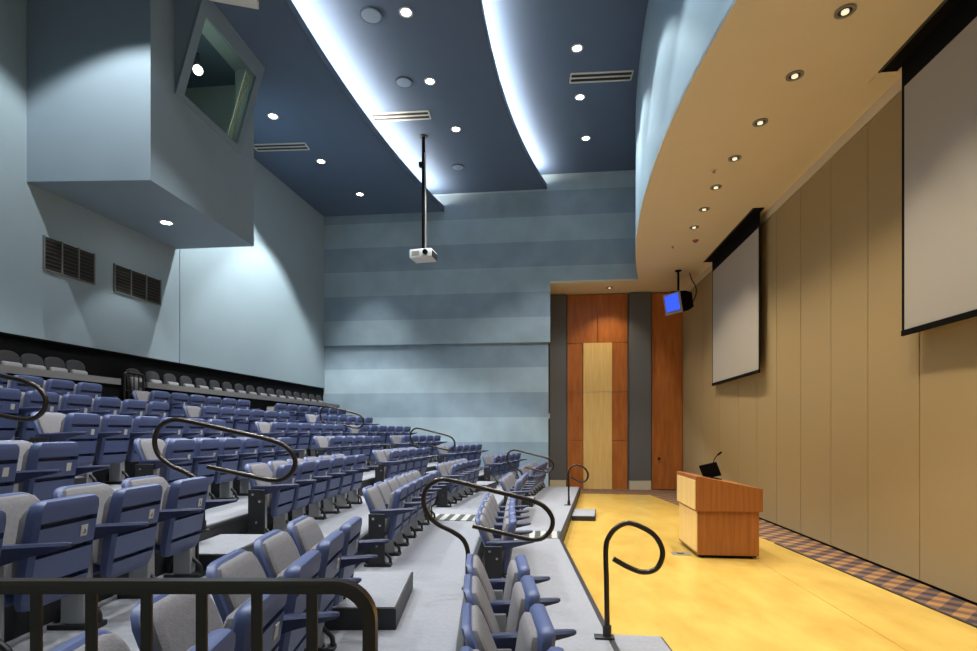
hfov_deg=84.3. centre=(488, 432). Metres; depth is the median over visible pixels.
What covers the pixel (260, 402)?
countertop
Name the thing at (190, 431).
seat
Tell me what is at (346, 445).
seat
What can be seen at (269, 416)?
seat
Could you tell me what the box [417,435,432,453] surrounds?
seat
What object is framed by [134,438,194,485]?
seat
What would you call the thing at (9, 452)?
seat
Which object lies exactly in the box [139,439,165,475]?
cushion
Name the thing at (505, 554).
cushion
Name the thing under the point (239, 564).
cushion
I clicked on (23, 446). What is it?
cushion
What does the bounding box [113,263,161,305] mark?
air vent
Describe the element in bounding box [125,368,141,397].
chair
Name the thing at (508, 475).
cushion
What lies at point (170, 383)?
cushion
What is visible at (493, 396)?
wall
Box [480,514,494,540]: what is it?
cushion
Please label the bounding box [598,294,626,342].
panel
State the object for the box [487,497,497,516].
cushion
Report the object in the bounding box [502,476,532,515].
seat
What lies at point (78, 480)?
step
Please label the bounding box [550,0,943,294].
ceiling
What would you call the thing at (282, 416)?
seat
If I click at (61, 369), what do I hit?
cushion
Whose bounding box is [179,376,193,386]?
chair
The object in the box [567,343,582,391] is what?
panel
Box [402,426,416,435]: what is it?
seat
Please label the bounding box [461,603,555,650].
seat
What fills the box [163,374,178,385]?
chair
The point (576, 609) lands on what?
floor
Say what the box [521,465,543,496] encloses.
seat
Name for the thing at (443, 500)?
seat
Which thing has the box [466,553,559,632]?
seat
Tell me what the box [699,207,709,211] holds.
recessed light
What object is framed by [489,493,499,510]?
cushion
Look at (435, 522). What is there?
handrail
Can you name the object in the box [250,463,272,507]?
cushion
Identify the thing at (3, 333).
trim
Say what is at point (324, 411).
seat
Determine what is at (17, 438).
floor
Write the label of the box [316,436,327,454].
cushion
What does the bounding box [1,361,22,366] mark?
cushion
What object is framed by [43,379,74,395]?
seat
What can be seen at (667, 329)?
door
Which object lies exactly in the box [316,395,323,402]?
chair
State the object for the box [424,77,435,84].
recessed light
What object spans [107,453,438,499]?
floor
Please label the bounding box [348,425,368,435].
seat
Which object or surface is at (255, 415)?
seat
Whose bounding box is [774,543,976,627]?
strip
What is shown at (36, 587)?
railing
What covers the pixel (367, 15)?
grille
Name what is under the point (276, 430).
seat
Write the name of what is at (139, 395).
cushion
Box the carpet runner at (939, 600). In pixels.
[580,489,976,624]
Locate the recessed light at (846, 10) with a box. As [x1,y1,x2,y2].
[834,3,856,18]
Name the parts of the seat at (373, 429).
seat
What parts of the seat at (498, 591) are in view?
backrest, armrest, seat, armrest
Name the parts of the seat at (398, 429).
seat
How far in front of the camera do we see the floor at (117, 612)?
3.39 m
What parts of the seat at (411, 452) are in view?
seat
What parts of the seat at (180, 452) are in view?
backrest, panel, armrest, seat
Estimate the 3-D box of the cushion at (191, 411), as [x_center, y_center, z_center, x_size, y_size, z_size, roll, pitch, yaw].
[-5.069,-0.240,9.410,0.202,0.450,0.424,0,0,5]
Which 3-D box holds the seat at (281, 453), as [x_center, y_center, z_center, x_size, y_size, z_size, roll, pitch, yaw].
[-3.162,0.455,8.157,0.601,0.800,0.625,0,0,4]
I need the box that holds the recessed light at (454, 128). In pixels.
[451,126,460,131]
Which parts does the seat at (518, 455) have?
seat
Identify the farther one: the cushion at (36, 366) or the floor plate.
the floor plate
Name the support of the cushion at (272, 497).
on the seat at (264, 498)
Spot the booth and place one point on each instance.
(91, 63)
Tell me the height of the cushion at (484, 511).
0.450 m
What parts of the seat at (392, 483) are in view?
seat, armrest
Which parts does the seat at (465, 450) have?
seat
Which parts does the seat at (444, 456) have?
panel, armrest, seat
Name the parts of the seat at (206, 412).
backrest, armrest, seat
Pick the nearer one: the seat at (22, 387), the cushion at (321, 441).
the seat at (22, 387)
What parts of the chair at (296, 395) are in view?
backrest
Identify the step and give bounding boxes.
[74,477,85,484]
[166,534,263,572]
[324,571,412,629]
[476,481,496,491]
[522,496,534,506]
[572,509,595,520]
[613,634,671,650]
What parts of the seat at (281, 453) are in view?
armrest, seat, armrest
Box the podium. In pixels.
[677,471,762,557]
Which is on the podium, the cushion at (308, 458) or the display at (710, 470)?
the display at (710, 470)
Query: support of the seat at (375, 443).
on the floor at (232, 518)
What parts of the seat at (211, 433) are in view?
armrest, seat, armrest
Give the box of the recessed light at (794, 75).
[785,70,803,81]
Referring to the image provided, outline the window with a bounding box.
[175,0,264,153]
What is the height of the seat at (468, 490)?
0.800 m
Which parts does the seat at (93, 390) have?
seat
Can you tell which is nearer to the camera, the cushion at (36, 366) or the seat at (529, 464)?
the cushion at (36, 366)
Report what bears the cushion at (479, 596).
on the seat at (525, 593)
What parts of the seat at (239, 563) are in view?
backrest, armrest, seat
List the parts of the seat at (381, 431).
seat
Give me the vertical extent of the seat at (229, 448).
0.800 m
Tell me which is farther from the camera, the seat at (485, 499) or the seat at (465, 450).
the seat at (465, 450)
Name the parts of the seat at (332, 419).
seat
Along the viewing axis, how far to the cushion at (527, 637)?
2.52 m
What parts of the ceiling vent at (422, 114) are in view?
blade, blade, blade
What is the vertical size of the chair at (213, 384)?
0.966 m
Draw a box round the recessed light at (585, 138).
[581,135,590,140]
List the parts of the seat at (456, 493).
seat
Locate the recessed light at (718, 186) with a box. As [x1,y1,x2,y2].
[710,184,721,189]
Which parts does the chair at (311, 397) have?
backrest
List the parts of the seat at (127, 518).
backrest, armrest, seat, number plate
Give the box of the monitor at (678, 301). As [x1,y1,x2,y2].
[663,270,696,315]
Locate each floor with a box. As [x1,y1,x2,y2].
[4,462,437,641]
[5,469,506,650]
[15,435,344,441]
[92,446,385,482]
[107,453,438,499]
[324,479,517,650]
[481,487,619,650]
[564,489,976,650]
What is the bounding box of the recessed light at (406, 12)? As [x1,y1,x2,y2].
[399,6,412,17]
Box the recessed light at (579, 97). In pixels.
[575,94,584,100]
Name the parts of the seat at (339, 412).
seat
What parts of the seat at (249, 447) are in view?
seat, armrest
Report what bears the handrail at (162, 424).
on the floor at (232, 518)
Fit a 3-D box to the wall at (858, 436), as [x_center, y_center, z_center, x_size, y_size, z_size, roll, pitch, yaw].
[5.454,-1.302,8.320,0.114,6.215,18.900,0,0,6]
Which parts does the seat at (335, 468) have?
seat, armrest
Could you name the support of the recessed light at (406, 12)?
in the ceiling at (444, 41)
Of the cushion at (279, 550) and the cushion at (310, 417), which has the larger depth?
the cushion at (310, 417)
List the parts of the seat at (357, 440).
seat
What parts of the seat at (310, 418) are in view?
seat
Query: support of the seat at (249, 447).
on the floor at (232, 518)
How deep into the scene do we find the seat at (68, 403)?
6.49 m
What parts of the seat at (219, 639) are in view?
backrest, seat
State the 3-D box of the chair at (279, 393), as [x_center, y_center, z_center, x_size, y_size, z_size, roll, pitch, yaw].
[-5.468,-0.688,14.554,0.406,0.966,0.330,0,0,10]
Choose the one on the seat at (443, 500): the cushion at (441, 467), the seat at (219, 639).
the cushion at (441, 467)
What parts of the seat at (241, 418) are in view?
armrest, seat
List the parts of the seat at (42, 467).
backrest, armrest, seat, number plate, armrest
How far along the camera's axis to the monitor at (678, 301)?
15.12 m
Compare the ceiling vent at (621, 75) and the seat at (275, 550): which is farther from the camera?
the ceiling vent at (621, 75)
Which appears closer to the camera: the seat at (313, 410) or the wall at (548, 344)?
the seat at (313, 410)
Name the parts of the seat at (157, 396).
backrest, seat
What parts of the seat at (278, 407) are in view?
seat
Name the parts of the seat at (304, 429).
armrest, seat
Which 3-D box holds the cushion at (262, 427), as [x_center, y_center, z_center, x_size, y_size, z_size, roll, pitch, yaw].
[-4.100,0.025,10.010,0.202,0.450,0.424,0,0,7]
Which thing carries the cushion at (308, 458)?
on the seat at (335, 468)
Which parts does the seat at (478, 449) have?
seat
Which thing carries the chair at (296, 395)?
on the floor
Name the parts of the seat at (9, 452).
number plate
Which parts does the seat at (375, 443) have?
seat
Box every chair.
[0,350,22,366]
[20,354,45,369]
[43,357,67,371]
[65,360,87,374]
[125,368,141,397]
[145,371,161,383]
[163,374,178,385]
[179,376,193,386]
[195,378,208,388]
[209,380,221,390]
[222,382,234,391]
[234,384,245,393]
[246,385,256,394]
[256,387,266,395]
[266,388,276,396]
[276,390,285,397]
[285,391,293,398]
[293,392,301,399]
[301,393,309,400]
[309,394,316,401]
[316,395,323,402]
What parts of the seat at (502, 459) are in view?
seat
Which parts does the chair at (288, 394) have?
backrest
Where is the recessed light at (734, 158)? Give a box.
[728,155,741,161]
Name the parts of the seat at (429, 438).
seat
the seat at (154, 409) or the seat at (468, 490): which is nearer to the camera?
the seat at (154, 409)
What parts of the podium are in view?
panel, panel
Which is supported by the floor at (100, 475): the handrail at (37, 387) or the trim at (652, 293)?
the handrail at (37, 387)
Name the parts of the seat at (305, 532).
backrest, seat, armrest, armrest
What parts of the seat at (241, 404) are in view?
seat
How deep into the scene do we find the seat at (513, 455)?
15.55 m
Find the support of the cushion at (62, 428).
on the seat at (81, 428)
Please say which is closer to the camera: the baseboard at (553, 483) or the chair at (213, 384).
the chair at (213, 384)
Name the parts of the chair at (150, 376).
backrest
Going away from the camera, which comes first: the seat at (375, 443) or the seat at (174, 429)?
the seat at (174, 429)
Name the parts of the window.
glass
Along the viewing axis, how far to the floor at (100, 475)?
6.70 m
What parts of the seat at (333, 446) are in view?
backrest, panel, armrest, seat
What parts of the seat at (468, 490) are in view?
seat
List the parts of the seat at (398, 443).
armrest, seat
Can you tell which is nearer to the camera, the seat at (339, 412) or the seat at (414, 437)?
the seat at (414, 437)
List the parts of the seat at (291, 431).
armrest, seat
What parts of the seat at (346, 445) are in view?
seat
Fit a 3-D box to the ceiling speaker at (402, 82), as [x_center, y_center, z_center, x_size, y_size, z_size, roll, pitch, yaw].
[-1.809,-7.488,11.536,0.360,0.024,0.360,0,0,6]
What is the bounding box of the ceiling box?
[209,0,258,8]
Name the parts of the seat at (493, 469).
panel, armrest, seat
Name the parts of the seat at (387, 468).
backrest, panel, armrest, seat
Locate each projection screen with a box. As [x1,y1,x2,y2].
[701,208,763,385]
[868,0,976,335]
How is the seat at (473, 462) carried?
on the floor at (430, 620)
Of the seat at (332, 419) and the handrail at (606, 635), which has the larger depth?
the seat at (332, 419)
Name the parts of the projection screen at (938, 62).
slot plate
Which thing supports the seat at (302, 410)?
on the floor
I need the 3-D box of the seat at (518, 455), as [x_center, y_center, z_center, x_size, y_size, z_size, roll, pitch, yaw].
[0.805,0.985,16.136,0.601,0.800,0.625,0,0,21]
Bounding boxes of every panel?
[567,294,596,343]
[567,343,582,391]
[567,392,582,439]
[567,441,582,488]
[583,343,611,391]
[583,392,611,488]
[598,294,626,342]
[612,343,626,391]
[612,392,626,439]
[612,441,626,488]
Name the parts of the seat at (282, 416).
seat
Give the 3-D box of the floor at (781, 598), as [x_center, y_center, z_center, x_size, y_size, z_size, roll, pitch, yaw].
[-0.897,1.900,9.046,13.500,0.100,19.000,0,0,6]
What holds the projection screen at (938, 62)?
hanging from the ceiling at (740, 80)
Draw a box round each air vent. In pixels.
[43,235,95,284]
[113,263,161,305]
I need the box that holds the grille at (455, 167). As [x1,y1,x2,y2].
[452,165,462,169]
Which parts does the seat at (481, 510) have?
backrest, seat, armrest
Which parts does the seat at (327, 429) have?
seat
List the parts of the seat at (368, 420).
seat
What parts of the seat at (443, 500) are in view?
backrest, panel, armrest, seat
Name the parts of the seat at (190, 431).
armrest, seat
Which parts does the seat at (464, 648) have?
backrest, seat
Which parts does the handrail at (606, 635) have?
post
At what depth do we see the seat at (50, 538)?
2.70 m
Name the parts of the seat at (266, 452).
armrest, seat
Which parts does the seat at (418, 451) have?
seat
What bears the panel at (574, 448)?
attached to the wall at (627, 440)
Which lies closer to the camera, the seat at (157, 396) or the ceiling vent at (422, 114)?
the seat at (157, 396)
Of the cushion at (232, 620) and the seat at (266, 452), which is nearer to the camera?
the cushion at (232, 620)
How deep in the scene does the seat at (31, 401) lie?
5.90 m
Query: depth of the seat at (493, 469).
14.01 m
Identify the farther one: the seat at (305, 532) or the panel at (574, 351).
the panel at (574, 351)
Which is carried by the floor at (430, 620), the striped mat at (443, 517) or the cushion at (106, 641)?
the striped mat at (443, 517)
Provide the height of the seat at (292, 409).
0.800 m
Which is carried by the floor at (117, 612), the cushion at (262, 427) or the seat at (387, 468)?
the seat at (387, 468)
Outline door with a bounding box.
[654,292,681,488]
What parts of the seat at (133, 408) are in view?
armrest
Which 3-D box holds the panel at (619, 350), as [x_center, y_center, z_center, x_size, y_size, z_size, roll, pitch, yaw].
[4.317,-2.160,17.778,0.488,1.608,0.070,0,0,6]
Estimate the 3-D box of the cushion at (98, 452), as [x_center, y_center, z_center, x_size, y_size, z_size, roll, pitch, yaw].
[-4.197,0.046,5.991,0.112,0.427,0.390,0,0,0]
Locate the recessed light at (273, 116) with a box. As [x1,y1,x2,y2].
[267,113,278,119]
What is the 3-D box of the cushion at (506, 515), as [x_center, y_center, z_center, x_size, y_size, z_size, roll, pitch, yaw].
[0.178,1.107,6.054,0.112,0.427,0.390,0,0,2]
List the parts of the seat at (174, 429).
armrest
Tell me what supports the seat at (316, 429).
on the floor at (215, 487)
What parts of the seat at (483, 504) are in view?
seat, armrest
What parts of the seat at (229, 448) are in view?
seat, armrest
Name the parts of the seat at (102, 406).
armrest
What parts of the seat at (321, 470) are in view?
seat, armrest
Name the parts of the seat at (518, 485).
backrest, seat, armrest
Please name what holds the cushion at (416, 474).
on the seat at (416, 474)
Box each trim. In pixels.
[0,332,323,388]
[651,292,653,489]
[684,76,901,290]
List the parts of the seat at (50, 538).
backrest, armrest, seat, number plate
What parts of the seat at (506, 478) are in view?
armrest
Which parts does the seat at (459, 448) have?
seat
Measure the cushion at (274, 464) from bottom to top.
0.450 m
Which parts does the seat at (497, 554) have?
backrest, panel, seat, armrest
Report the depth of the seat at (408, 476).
7.71 m
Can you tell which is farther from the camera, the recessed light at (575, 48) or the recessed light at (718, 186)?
the recessed light at (575, 48)
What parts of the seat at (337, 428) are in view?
seat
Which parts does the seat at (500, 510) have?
armrest, armrest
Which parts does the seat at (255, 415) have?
armrest, seat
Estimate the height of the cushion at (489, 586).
0.450 m
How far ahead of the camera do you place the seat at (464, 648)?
2.15 m
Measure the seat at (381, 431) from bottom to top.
0.800 m
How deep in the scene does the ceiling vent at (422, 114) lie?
12.77 m
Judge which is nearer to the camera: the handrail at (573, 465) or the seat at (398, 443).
the handrail at (573, 465)
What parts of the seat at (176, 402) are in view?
armrest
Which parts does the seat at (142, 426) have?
armrest, seat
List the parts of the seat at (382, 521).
backrest, panel, armrest, seat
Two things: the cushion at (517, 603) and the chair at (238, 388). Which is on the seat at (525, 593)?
the cushion at (517, 603)
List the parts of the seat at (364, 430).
armrest, seat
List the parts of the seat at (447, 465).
seat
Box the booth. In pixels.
[27,0,253,248]
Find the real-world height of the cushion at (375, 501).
0.450 m
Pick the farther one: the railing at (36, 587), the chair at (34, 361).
the chair at (34, 361)
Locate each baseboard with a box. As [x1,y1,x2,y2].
[550,480,565,486]
[629,480,650,489]
[759,517,976,605]
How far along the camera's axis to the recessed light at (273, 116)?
11.84 m
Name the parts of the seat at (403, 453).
seat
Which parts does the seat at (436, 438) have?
seat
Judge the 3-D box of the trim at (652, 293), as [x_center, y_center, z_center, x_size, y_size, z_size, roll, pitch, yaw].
[5.359,-1.365,17.647,0.060,6.430,0.110,0,0,6]
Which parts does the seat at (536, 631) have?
backrest, seat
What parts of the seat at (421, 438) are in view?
seat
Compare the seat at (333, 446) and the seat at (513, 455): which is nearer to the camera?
the seat at (333, 446)
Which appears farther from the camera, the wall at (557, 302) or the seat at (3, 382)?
the wall at (557, 302)
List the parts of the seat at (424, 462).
seat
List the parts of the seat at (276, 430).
backrest, armrest, seat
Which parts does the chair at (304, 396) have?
backrest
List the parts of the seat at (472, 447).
seat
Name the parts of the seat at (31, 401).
armrest, seat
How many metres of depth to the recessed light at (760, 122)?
7.98 m
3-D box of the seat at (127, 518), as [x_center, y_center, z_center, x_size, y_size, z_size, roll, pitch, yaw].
[-2.261,0.720,3.329,0.601,0.800,0.535,0,0,0]
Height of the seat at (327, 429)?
0.800 m
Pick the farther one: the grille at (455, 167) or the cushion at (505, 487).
the grille at (455, 167)
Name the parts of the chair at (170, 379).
backrest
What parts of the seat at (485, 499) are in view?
armrest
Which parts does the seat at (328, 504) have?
seat, armrest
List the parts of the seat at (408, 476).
seat, armrest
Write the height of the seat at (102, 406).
0.800 m
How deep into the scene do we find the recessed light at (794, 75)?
6.93 m
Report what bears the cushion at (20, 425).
on the seat at (31, 401)
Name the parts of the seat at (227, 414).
armrest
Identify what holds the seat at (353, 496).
on the floor at (117, 612)
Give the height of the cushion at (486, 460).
0.450 m
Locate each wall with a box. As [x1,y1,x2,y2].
[0,0,324,400]
[323,343,547,486]
[324,170,637,345]
[548,344,548,486]
[549,292,676,489]
[550,294,565,479]
[629,292,650,480]
[636,0,736,235]
[682,91,976,602]
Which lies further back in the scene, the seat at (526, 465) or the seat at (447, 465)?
the seat at (526, 465)
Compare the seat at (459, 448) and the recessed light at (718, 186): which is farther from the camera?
the seat at (459, 448)
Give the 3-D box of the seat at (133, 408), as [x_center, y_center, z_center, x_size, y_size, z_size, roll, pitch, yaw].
[-5.045,-0.075,7.550,0.601,0.800,0.535,0,0,3]
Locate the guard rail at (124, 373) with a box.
[123,372,144,400]
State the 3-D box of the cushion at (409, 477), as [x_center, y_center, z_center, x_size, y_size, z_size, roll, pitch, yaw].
[-1.101,0.820,7.917,0.202,0.450,0.424,0,0,4]
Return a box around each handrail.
[0,373,48,421]
[152,417,297,531]
[319,406,363,428]
[409,427,455,467]
[421,477,554,589]
[506,449,553,474]
[564,464,588,504]
[594,520,664,639]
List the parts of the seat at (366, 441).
seat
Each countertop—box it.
[0,365,120,398]
[139,382,339,410]
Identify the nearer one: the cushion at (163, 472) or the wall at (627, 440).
the cushion at (163, 472)
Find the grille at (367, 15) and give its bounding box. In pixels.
[361,9,380,22]
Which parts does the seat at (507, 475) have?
armrest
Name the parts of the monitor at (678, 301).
casing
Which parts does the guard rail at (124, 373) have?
post, rail, post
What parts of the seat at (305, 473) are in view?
backrest, seat, armrest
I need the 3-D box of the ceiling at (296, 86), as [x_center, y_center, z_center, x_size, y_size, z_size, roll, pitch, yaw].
[-4.854,-7.022,8.617,5.135,0.175,17.311,0,0,6]
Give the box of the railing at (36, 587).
[0,578,377,650]
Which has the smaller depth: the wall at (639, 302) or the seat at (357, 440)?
the seat at (357, 440)
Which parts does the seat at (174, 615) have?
backrest, seat, number plate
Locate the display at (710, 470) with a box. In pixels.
[699,462,721,479]
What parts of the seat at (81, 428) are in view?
panel, backrest, armrest, seat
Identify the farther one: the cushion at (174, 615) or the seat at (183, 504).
the seat at (183, 504)
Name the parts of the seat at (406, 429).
seat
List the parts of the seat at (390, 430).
seat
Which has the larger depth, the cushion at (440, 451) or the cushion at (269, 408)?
the cushion at (440, 451)
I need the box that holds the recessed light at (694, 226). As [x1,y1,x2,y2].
[689,225,698,228]
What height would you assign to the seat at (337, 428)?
0.800 m
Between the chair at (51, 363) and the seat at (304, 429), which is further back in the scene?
the seat at (304, 429)
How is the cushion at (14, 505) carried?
on the seat at (50, 538)
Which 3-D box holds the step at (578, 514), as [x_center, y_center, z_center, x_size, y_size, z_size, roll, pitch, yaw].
[2.112,1.798,11.893,0.492,0.105,1.155,0,0,12]
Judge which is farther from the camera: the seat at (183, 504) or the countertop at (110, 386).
the countertop at (110, 386)
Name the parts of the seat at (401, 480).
seat, armrest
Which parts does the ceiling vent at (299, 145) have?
blade, blade, blade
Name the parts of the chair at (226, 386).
backrest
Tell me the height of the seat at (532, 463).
0.800 m
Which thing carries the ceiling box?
attached to the ceiling at (296, 86)
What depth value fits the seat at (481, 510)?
5.87 m
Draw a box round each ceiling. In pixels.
[213,0,443,216]
[292,0,546,194]
[482,0,647,174]
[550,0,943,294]
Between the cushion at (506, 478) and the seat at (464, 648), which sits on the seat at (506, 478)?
the cushion at (506, 478)
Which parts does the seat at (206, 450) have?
backrest, armrest, seat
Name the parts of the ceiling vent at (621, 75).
blade, blade, blade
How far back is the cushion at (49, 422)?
5.38 m
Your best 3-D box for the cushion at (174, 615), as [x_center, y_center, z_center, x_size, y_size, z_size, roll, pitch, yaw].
[-1.083,0.820,2.018,0.202,0.450,0.424,0,0,-4]
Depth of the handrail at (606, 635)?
4.32 m
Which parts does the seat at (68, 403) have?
armrest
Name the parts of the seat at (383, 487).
backrest, armrest, seat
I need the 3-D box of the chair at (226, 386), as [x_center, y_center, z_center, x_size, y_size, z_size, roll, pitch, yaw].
[-5.836,-0.688,12.381,0.406,0.966,0.330,0,0,10]
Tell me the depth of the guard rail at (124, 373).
9.21 m
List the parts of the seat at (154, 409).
armrest, seat, armrest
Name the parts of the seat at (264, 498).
panel, backrest, armrest, seat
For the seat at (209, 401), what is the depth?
10.89 m
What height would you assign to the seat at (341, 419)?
0.800 m
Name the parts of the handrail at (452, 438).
rail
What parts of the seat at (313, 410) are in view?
seat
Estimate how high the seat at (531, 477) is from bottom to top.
0.800 m
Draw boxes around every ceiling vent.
[254,142,309,151]
[370,110,430,121]
[569,70,633,83]
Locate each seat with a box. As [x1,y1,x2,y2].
[0,372,7,387]
[0,387,21,439]
[0,391,59,440]
[0,440,110,500]
[0,443,19,493]
[0,492,98,650]
[0,509,5,555]
[7,375,43,391]
[30,412,99,465]
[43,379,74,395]
[47,482,162,629]
[50,628,235,650]
[57,394,91,414]
[73,382,117,398]
[77,415,132,482]
[90,397,120,416]
[102,416,159,483]
[117,475,237,598]
[119,399,146,418]
[130,594,286,650]
[132,390,169,403]
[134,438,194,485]
[145,401,183,420]
[158,417,183,441]
[161,418,205,438]
[165,438,219,484]
[168,393,187,417]
[183,405,218,421]
[185,395,205,417]
[192,437,240,499]
[204,419,235,438]
[205,396,221,407]
[206,549,339,650]
[215,437,259,499]
[217,407,234,436]
[219,408,249,436]
[220,398,235,408]
[235,400,259,410]
[235,410,263,433]
[236,437,275,495]
[245,462,298,533]
[250,411,277,422]
[253,529,361,630]
[255,422,285,438]
[264,411,298,422]
[266,403,286,411]
[267,460,316,531]
[269,422,298,448]
[274,437,304,460]
[286,404,297,420]
[286,423,310,458]
[286,458,331,521]
[287,515,389,650]
[296,405,308,422]
[297,423,322,458]
[303,456,345,519]
[305,414,327,423]
[306,406,318,422]
[309,423,332,456]
[313,436,341,456]
[316,415,337,424]
[318,407,327,414]
[318,455,357,513]
[322,424,351,435]
[325,436,352,455]
[328,408,336,415]
[332,453,378,508]
[337,409,352,416]
[337,416,346,432]
[341,436,362,455]
[345,416,355,435]
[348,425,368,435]
[352,435,371,460]
[355,417,364,425]
[357,425,377,435]
[358,435,389,471]
[362,485,417,566]
[364,417,378,424]
[368,425,386,443]
[372,450,401,482]
[374,481,420,555]
[379,426,394,449]
[382,449,409,474]
[384,478,429,545]
[386,426,402,449]
[390,435,409,448]
[391,448,416,472]
[393,475,435,537]
[399,435,417,447]
[399,447,424,470]
[401,472,441,530]
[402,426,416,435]
[407,435,425,447]
[408,447,438,475]
[409,470,449,524]
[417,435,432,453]
[425,435,447,462]
[435,463,464,506]
[437,445,456,462]
[441,462,469,503]
[444,445,462,459]
[448,460,474,500]
[451,444,469,458]
[454,459,478,497]
[458,444,475,460]
[460,458,488,494]
[460,646,563,650]
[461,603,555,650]
[463,574,575,650]
[465,444,488,459]
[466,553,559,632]
[475,513,533,578]
[477,507,532,577]
[480,501,530,574]
[482,455,502,480]
[483,496,529,523]
[486,492,528,516]
[488,454,506,484]
[493,454,512,482]
[499,453,516,477]
[499,478,531,505]
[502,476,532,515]
[504,452,526,478]
[505,474,533,515]
[507,472,536,509]
[518,466,541,496]
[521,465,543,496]
[525,464,544,494]
[527,463,542,492]
[530,462,549,490]
[533,461,551,489]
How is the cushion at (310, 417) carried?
on the seat at (310, 418)
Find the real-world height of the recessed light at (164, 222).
0.012 m
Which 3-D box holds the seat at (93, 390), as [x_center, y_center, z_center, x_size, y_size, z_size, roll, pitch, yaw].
[-5.926,-0.340,7.933,0.601,0.800,0.625,0,0,3]
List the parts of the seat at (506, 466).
seat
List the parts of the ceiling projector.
vent panel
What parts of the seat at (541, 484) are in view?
seat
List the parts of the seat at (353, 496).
seat, armrest, armrest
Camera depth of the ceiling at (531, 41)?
11.96 m
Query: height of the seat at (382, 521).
0.800 m
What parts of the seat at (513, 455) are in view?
seat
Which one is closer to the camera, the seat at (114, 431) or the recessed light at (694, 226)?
the seat at (114, 431)
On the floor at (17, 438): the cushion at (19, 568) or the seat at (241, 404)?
the seat at (241, 404)
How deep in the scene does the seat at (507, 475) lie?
10.93 m
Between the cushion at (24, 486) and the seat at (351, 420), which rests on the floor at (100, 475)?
the seat at (351, 420)
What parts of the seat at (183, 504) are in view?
backrest, armrest, seat, panel, armrest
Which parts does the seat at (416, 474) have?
seat, armrest, armrest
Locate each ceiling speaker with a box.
[360,6,382,24]
[395,76,411,87]
[452,164,463,170]
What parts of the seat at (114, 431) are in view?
armrest, seat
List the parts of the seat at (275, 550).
backrest, seat, armrest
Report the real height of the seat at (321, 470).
0.800 m
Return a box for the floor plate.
[671,552,690,555]
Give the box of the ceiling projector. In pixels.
[410,134,437,262]
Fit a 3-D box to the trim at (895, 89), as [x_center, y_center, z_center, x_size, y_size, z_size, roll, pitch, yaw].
[5.471,-4.522,8.318,0.156,0.195,18.901,0,0,6]
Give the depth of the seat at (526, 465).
14.40 m
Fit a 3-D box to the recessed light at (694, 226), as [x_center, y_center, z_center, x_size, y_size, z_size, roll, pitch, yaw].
[4.593,-4.588,12.062,0.210,0.025,0.210,0,0,6]
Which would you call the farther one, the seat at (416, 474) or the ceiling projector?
the ceiling projector
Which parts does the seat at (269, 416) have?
seat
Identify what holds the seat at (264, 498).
on the floor at (117, 612)
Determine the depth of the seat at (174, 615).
1.93 m
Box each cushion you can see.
[0,442,32,491]
[0,494,39,577]
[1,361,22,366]
[11,510,27,577]
[15,392,24,431]
[17,394,24,431]
[18,448,29,491]
[26,364,45,369]
[37,413,65,432]
[49,367,67,371]
[58,417,64,441]
[63,484,114,564]
[71,370,87,374]
[74,633,130,650]
[95,418,101,455]
[97,495,111,564]
[129,477,168,543]
[130,377,141,390]
[135,391,150,400]
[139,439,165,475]
[149,379,161,383]
[153,594,222,650]
[157,486,169,544]
[159,443,167,476]
[167,382,178,385]
[186,406,200,416]
[217,551,266,612]
[222,597,250,629]
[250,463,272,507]
[257,422,269,432]
[262,531,299,577]
[267,406,273,410]
[268,468,276,508]
[271,461,287,471]
[276,560,295,577]
[294,517,323,553]
[307,414,315,421]
[307,457,319,460]
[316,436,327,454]
[322,455,332,458]
[349,425,357,432]
[367,486,385,523]
[375,450,386,468]
[378,482,391,502]
[384,449,391,457]
[385,453,389,474]
[385,492,393,531]
[387,479,399,491]
[392,435,399,448]
[396,476,406,486]
[405,473,414,482]
[412,470,421,479]
[438,445,446,458]
[438,464,447,475]
[444,462,450,473]
[472,576,499,632]
[472,605,497,650]
[473,555,495,600]
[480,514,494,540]
[482,508,494,528]
[483,455,491,472]
[484,502,496,523]
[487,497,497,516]
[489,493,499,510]
[501,518,508,561]
[502,478,509,490]
[502,511,508,530]
[503,560,517,626]
[504,476,511,487]
[506,582,524,631]
[507,474,514,485]
[510,472,515,483]
[515,612,537,650]
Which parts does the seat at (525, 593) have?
backrest, seat, armrest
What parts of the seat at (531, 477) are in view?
seat, armrest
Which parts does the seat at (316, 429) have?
seat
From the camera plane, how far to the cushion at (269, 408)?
13.39 m
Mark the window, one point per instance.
(218, 77)
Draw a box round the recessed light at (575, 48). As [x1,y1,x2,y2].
[571,44,582,52]
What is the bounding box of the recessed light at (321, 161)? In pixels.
[316,159,325,163]
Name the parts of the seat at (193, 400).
seat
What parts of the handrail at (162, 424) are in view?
rail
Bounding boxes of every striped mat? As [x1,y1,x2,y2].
[425,514,475,520]
[523,531,560,538]
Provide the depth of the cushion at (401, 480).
7.33 m
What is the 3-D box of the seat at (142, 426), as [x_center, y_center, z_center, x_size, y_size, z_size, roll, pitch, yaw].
[-4.184,0.190,6.460,0.601,0.800,0.535,0,0,1]
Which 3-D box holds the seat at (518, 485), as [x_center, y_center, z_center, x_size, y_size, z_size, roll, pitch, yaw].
[0.508,1.250,10.025,0.601,0.800,0.550,0,0,7]
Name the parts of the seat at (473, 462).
seat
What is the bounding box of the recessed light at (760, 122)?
[752,118,767,126]
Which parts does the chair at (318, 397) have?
backrest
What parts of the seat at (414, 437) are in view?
seat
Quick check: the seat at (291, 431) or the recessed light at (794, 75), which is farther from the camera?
the seat at (291, 431)
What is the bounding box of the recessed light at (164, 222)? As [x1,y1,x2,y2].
[158,220,173,225]
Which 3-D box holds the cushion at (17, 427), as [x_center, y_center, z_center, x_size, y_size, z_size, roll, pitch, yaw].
[-5.242,-0.240,6.067,0.202,0.450,0.424,0,0,0]
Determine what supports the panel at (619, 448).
attached to the wall at (627, 440)

